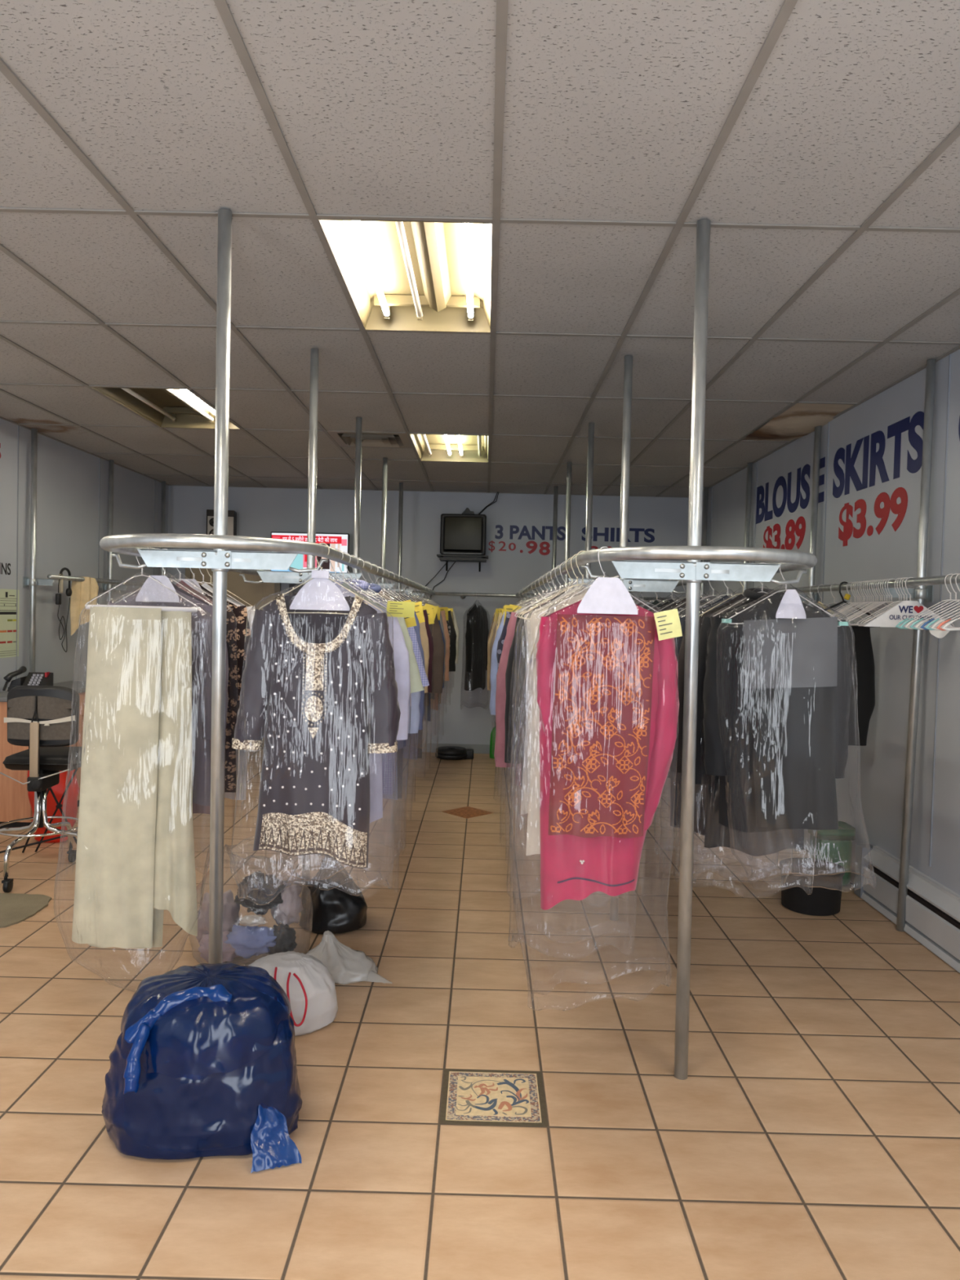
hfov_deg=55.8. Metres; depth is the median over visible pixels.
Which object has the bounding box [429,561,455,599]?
cable
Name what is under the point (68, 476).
wall
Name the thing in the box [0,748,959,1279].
floor
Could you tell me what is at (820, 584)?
wire hanger
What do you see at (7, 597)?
notice
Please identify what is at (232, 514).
loudspeaker
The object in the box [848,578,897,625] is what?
wire hanger
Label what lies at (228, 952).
laundry
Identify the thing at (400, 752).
trousers
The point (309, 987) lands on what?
laundry bag
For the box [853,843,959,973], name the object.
baseboard heater
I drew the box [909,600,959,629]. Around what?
hanger
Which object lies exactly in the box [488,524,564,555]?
price sign
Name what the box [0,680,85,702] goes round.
countertop
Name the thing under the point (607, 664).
dress
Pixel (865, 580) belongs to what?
wire hanger
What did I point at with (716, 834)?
jacket
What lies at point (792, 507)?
price sign
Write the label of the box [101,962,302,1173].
laundry bag
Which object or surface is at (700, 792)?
suit
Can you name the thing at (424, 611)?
shirt
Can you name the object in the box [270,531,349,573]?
sign
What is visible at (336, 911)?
laundry bag
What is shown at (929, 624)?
hanger
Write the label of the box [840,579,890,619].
wire hanger
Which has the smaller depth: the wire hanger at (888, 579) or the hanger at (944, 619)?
the hanger at (944, 619)
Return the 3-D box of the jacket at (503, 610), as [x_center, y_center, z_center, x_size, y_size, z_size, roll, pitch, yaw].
[0.334,0.144,5.201,0.543,1.021,0.178,1,2,-6]
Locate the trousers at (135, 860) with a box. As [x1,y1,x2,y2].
[53,546,212,991]
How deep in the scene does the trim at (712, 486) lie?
9.00 m
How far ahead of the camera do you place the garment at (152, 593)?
3.47 m
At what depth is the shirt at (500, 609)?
6.03 m
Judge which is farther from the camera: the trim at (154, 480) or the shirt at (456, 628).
the trim at (154, 480)
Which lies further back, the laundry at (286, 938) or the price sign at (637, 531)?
the price sign at (637, 531)
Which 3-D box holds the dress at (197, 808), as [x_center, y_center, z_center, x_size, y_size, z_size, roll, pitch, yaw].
[-1.229,0.297,3.693,0.500,1.311,0.175,1,2,2]
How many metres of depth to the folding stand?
5.61 m
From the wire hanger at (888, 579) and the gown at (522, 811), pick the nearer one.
the gown at (522, 811)
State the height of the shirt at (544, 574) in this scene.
1.080 m
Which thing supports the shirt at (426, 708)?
hanging from the rack at (281, 553)
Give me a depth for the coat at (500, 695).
3.94 m
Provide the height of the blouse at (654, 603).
1.061 m
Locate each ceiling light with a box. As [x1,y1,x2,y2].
[91,386,239,429]
[318,218,492,333]
[409,433,488,462]
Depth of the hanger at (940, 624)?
3.58 m
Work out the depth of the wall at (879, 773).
4.96 m
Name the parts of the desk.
door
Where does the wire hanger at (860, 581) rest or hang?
hanging from the wall rack at (922, 592)
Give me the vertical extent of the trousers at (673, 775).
1.346 m
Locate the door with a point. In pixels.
(251, 593)
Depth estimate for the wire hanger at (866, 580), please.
4.75 m
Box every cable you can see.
[417,560,448,599]
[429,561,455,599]
[478,492,498,514]
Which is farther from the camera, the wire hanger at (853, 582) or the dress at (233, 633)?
the wire hanger at (853, 582)
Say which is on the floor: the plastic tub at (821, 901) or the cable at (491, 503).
the plastic tub at (821, 901)
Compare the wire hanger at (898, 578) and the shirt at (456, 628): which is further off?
the shirt at (456, 628)
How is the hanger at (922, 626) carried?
hanging from the wall rack at (922, 592)
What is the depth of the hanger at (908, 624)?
3.84 m
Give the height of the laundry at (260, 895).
0.166 m
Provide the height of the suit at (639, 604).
1.261 m
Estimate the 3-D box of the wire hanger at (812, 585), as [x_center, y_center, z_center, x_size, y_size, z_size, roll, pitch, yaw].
[2.035,-0.217,5.534,0.413,0.236,0.008,1,2,0]
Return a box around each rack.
[22,428,165,672]
[99,208,435,964]
[515,218,817,1079]
[674,359,959,931]
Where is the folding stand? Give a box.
[0,768,77,853]
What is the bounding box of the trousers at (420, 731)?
[388,573,433,768]
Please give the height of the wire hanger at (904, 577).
0.236 m
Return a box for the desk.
[0,680,85,829]
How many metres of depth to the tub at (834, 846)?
5.29 m
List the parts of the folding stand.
leg, leg, leg, leg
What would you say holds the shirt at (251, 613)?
hanging from the rack at (281, 553)
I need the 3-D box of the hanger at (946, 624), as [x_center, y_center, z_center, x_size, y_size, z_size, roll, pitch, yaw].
[2.023,-0.151,3.500,0.436,0.244,0.013,2,2,12]
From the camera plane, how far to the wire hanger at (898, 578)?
4.39 m
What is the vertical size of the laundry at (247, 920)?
0.050 m
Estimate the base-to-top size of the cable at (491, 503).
0.273 m
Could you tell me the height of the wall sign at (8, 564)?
0.085 m
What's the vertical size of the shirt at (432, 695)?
1.080 m
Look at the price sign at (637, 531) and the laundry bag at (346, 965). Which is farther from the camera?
the price sign at (637, 531)
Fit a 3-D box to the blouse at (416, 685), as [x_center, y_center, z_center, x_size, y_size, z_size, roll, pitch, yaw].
[-0.522,0.312,3.433,0.626,1.291,0.172,1,2,3]
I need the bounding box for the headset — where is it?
[55,567,71,652]
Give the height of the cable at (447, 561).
0.506 m
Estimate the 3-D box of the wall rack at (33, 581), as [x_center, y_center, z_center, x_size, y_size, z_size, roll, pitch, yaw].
[-3.342,-0.208,8.270,0.216,2.858,2.829,1,2,0]
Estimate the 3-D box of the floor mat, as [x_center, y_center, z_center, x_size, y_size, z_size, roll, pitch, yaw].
[-2.660,1.348,4.543,0.902,0.009,0.588,1,2,0]
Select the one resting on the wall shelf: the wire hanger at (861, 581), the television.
the television
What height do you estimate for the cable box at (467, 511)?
0.075 m
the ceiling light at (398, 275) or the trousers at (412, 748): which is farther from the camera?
the trousers at (412, 748)
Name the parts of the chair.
leg, grey panel, grey panel, leg, black cord, seat, backrest, grey panel, grey panel, leg, leg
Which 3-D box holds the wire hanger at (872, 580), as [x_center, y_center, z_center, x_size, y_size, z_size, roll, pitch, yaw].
[2.029,-0.191,4.678,0.414,0.236,0.008,2,2,0]
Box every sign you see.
[0,562,10,574]
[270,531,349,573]
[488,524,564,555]
[581,527,654,549]
[755,457,825,550]
[832,411,924,546]
[958,416,959,440]
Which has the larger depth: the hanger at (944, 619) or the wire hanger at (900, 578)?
the wire hanger at (900, 578)
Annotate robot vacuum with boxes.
[435,746,473,759]
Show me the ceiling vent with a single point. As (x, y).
(342, 438)
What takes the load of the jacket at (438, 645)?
hanging from the rack at (281, 553)
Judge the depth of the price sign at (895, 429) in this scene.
5.17 m
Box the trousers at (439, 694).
[417,584,448,713]
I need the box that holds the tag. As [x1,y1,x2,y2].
[928,623,950,638]
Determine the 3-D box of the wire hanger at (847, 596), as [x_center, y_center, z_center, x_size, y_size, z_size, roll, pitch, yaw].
[2.032,-0.200,4.966,0.414,0.236,0.018,1,2,-3]
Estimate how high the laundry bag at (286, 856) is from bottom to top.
0.489 m
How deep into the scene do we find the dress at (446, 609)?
6.99 m
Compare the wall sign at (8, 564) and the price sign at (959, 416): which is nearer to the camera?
the price sign at (959, 416)
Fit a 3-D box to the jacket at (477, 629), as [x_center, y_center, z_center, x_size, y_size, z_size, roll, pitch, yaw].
[-0.038,0.118,9.760,0.231,1.267,0.481,2,2,31]
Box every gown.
[505,557,575,860]
[506,554,629,906]
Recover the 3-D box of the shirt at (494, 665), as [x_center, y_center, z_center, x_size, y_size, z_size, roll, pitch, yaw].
[0.338,0.234,4.559,0.579,1.160,0.175,1,2,-8]
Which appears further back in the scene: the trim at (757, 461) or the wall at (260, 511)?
the wall at (260, 511)
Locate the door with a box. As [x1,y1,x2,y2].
[185,568,280,747]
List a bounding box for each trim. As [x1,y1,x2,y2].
[15,425,18,679]
[97,457,100,604]
[152,480,155,575]
[707,486,712,600]
[752,461,757,587]
[821,422,829,610]
[928,354,951,866]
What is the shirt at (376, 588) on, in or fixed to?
hanging from the rack at (281, 553)
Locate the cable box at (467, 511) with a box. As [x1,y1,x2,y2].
[461,507,474,514]
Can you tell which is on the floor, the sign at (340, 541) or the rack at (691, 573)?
the rack at (691, 573)
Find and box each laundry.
[195,889,239,943]
[198,930,239,962]
[223,924,276,958]
[234,871,286,915]
[239,914,265,926]
[267,923,297,955]
[271,880,303,925]
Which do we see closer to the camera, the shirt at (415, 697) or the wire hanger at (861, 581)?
the shirt at (415, 697)
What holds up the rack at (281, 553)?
on the floor
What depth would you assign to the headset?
7.04 m
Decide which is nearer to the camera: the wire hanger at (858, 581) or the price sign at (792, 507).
the wire hanger at (858, 581)
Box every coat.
[492,578,542,729]
[493,564,565,839]
[504,561,566,786]
[647,579,679,613]
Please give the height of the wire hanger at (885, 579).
0.236 m
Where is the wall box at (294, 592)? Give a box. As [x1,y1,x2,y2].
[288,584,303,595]
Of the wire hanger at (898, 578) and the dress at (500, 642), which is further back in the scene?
the wire hanger at (898, 578)
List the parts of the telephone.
coiled cord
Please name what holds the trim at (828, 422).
attached to the wall at (879, 773)
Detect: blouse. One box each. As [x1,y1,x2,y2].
[275,551,424,892]
[409,581,449,735]
[489,585,528,635]
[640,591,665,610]
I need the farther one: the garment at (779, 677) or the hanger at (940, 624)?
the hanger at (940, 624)
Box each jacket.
[391,575,444,735]
[420,585,456,705]
[460,591,489,709]
[487,583,531,690]
[491,576,542,734]
[692,562,817,898]
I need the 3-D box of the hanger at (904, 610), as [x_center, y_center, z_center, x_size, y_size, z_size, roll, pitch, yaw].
[2.027,-0.178,4.270,0.416,0.238,0.024,2,2,4]
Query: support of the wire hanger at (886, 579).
hanging from the wall rack at (922, 592)
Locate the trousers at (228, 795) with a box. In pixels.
[205,568,255,799]
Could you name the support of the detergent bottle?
on the floor
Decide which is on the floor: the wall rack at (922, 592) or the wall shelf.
the wall rack at (922, 592)
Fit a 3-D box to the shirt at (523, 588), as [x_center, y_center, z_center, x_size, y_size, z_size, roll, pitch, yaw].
[0.363,0.071,7.605,0.601,1.020,0.182,1,2,-6]
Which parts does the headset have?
cord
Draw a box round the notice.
[0,588,19,657]
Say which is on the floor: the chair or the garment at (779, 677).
the chair
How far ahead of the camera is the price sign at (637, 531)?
9.91 m
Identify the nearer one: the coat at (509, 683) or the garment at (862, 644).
the coat at (509, 683)
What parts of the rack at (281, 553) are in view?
cross plate, rail, cross plate, cross plate, cross plate, cross plate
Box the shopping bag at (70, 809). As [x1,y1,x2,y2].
[26,769,79,843]
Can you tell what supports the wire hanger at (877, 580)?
hanging from the wall rack at (922, 592)
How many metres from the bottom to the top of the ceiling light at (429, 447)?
0.138 m
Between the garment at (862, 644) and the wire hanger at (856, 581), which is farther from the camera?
the garment at (862, 644)
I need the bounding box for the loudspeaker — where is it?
[206,509,236,535]
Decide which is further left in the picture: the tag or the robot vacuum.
the robot vacuum
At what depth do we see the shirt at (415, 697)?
3.77 m
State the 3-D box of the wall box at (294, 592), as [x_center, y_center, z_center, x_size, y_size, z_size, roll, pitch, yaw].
[-1.778,-0.425,9.791,0.520,0.335,0.318,1,2,0]
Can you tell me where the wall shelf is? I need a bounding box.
[436,554,488,571]
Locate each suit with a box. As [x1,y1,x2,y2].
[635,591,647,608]
[652,583,686,613]
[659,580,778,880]
[670,581,792,887]
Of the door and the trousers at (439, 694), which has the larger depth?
the door
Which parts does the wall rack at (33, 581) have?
post, rail, post, post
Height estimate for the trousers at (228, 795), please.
1.090 m
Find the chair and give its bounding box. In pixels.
[0,685,81,892]
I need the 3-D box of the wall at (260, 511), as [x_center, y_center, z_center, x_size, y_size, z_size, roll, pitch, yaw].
[-0.580,-0.294,9.999,5.720,3.059,0.100,1,2,0]
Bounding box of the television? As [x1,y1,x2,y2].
[440,513,486,555]
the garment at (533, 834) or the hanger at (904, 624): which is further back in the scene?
the hanger at (904, 624)
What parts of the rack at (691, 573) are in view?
cross plate, cross plate, rail, cross plate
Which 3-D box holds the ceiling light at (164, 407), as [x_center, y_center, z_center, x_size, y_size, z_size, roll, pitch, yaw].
[-2.059,-1.610,6.079,0.582,0.138,1.191,1,2,0]
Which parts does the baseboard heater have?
panel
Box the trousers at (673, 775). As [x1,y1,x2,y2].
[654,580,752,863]
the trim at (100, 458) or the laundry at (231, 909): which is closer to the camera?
the laundry at (231, 909)
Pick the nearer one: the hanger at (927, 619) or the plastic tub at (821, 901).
the hanger at (927, 619)
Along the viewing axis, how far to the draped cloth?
7.41 m
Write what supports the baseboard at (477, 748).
attached to the wall at (260, 511)
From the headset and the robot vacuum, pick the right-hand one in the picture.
the robot vacuum
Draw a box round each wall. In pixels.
[0,417,168,692]
[167,485,688,744]
[699,349,959,894]
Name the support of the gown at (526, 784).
hanging from the rack at (691, 573)
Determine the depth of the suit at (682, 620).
3.96 m
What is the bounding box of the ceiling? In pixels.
[0,0,959,497]
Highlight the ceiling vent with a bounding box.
[327,431,412,448]
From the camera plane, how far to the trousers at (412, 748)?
5.07 m
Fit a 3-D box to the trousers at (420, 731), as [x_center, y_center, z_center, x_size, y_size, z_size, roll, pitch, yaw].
[-0.516,0.208,5.370,0.478,1.200,0.163,1,2,-1]
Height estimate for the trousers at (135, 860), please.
1.648 m
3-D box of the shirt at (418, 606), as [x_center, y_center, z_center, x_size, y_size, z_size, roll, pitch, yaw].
[-0.514,0.088,4.559,0.520,0.910,0.176,2,2,7]
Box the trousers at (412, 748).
[384,571,434,777]
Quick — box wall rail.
[433,591,671,604]
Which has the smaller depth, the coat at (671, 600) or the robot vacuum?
the coat at (671, 600)
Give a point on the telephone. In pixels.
(46, 678)
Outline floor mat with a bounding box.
[0,893,51,928]
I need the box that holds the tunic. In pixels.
[229,542,400,905]
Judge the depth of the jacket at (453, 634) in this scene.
7.71 m
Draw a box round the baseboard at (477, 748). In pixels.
[262,742,489,753]
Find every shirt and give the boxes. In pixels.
[198,568,258,783]
[286,555,429,864]
[351,557,422,835]
[360,560,425,801]
[373,566,429,721]
[379,568,433,751]
[401,577,444,755]
[406,579,445,728]
[422,586,455,693]
[426,588,459,673]
[487,587,524,644]
[488,581,535,688]
[489,570,551,791]
[509,573,547,608]
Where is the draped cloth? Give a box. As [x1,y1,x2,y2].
[69,577,98,635]
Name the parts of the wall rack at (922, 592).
post, post, post, rail, post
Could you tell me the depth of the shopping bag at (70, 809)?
5.83 m
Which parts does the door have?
panel, frame, panel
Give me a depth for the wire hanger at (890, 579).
4.47 m
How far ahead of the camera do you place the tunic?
2.95 m
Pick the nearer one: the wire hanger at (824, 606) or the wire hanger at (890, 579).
the wire hanger at (890, 579)
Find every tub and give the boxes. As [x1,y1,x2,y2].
[779,857,844,915]
[808,821,855,885]
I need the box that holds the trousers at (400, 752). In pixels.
[367,564,414,820]
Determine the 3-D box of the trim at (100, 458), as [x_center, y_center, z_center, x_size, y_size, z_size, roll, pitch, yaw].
[-3.448,-0.257,8.187,0.006,2.757,0.008,1,2,0]
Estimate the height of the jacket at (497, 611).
1.059 m
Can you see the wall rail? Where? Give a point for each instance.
(463, 595)
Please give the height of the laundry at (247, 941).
0.138 m
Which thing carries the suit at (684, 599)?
hanging from the rack at (691, 573)
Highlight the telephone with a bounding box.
[2,666,53,691]
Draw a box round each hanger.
[807,585,842,619]
[812,584,855,623]
[817,583,868,622]
[826,582,875,616]
[828,582,878,615]
[829,581,879,624]
[830,581,878,616]
[830,581,880,617]
[831,581,883,617]
[834,580,881,624]
[835,580,881,617]
[837,579,888,624]
[837,580,886,624]
[837,580,888,618]
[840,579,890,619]
[841,580,885,614]
[844,579,892,619]
[845,578,891,620]
[845,578,895,625]
[846,579,889,619]
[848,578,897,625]
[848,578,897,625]
[856,577,899,626]
[857,577,902,625]
[860,577,906,626]
[862,577,908,625]
[864,577,954,626]
[895,573,959,629]
[900,573,958,629]
[905,573,959,629]
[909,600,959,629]
[915,602,959,630]
[920,605,959,630]
[924,608,959,630]
[931,611,959,630]
[936,614,959,631]
[942,617,959,631]
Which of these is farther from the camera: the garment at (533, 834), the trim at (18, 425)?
the trim at (18, 425)
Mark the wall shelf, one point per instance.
(442, 557)
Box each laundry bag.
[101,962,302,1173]
[188,837,327,964]
[248,951,337,1035]
[298,855,367,933]
[306,930,392,984]
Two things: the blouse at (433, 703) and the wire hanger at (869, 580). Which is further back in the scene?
the blouse at (433, 703)
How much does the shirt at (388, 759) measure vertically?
1.227 m
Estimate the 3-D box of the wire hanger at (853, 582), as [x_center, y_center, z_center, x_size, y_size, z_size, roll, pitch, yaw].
[2.032,-0.198,4.913,0.414,0.236,0.008,1,2,1]
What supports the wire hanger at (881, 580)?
hanging from the wall rack at (922, 592)
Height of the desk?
0.910 m
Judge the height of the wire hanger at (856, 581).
0.236 m
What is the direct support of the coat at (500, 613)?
hanging from the rack at (691, 573)
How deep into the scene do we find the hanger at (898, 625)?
3.92 m
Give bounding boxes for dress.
[168,567,239,862]
[177,568,250,792]
[413,582,450,700]
[496,568,560,795]
[511,546,682,1011]
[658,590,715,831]
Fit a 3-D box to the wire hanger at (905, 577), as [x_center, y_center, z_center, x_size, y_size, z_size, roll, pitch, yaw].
[2.029,-0.180,4.311,0.414,0.236,0.008,1,2,0]
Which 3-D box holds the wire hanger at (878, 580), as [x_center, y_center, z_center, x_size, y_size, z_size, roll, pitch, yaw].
[2.031,-0.189,4.598,0.414,0.236,0.008,1,2,4]
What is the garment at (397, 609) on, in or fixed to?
hanging from the rack at (281, 553)
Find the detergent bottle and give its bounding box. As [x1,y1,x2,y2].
[489,721,496,758]
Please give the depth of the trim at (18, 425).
6.75 m
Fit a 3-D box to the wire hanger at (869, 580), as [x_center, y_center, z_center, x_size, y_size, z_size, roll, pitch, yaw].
[2.029,-0.192,4.705,0.414,0.236,0.008,2,2,4]
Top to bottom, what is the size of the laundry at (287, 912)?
0.224 m
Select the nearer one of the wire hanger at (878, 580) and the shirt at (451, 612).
the wire hanger at (878, 580)
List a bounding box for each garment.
[107,548,228,874]
[263,548,415,896]
[508,551,639,959]
[702,562,875,892]
[821,581,879,746]
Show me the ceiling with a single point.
(818, 141)

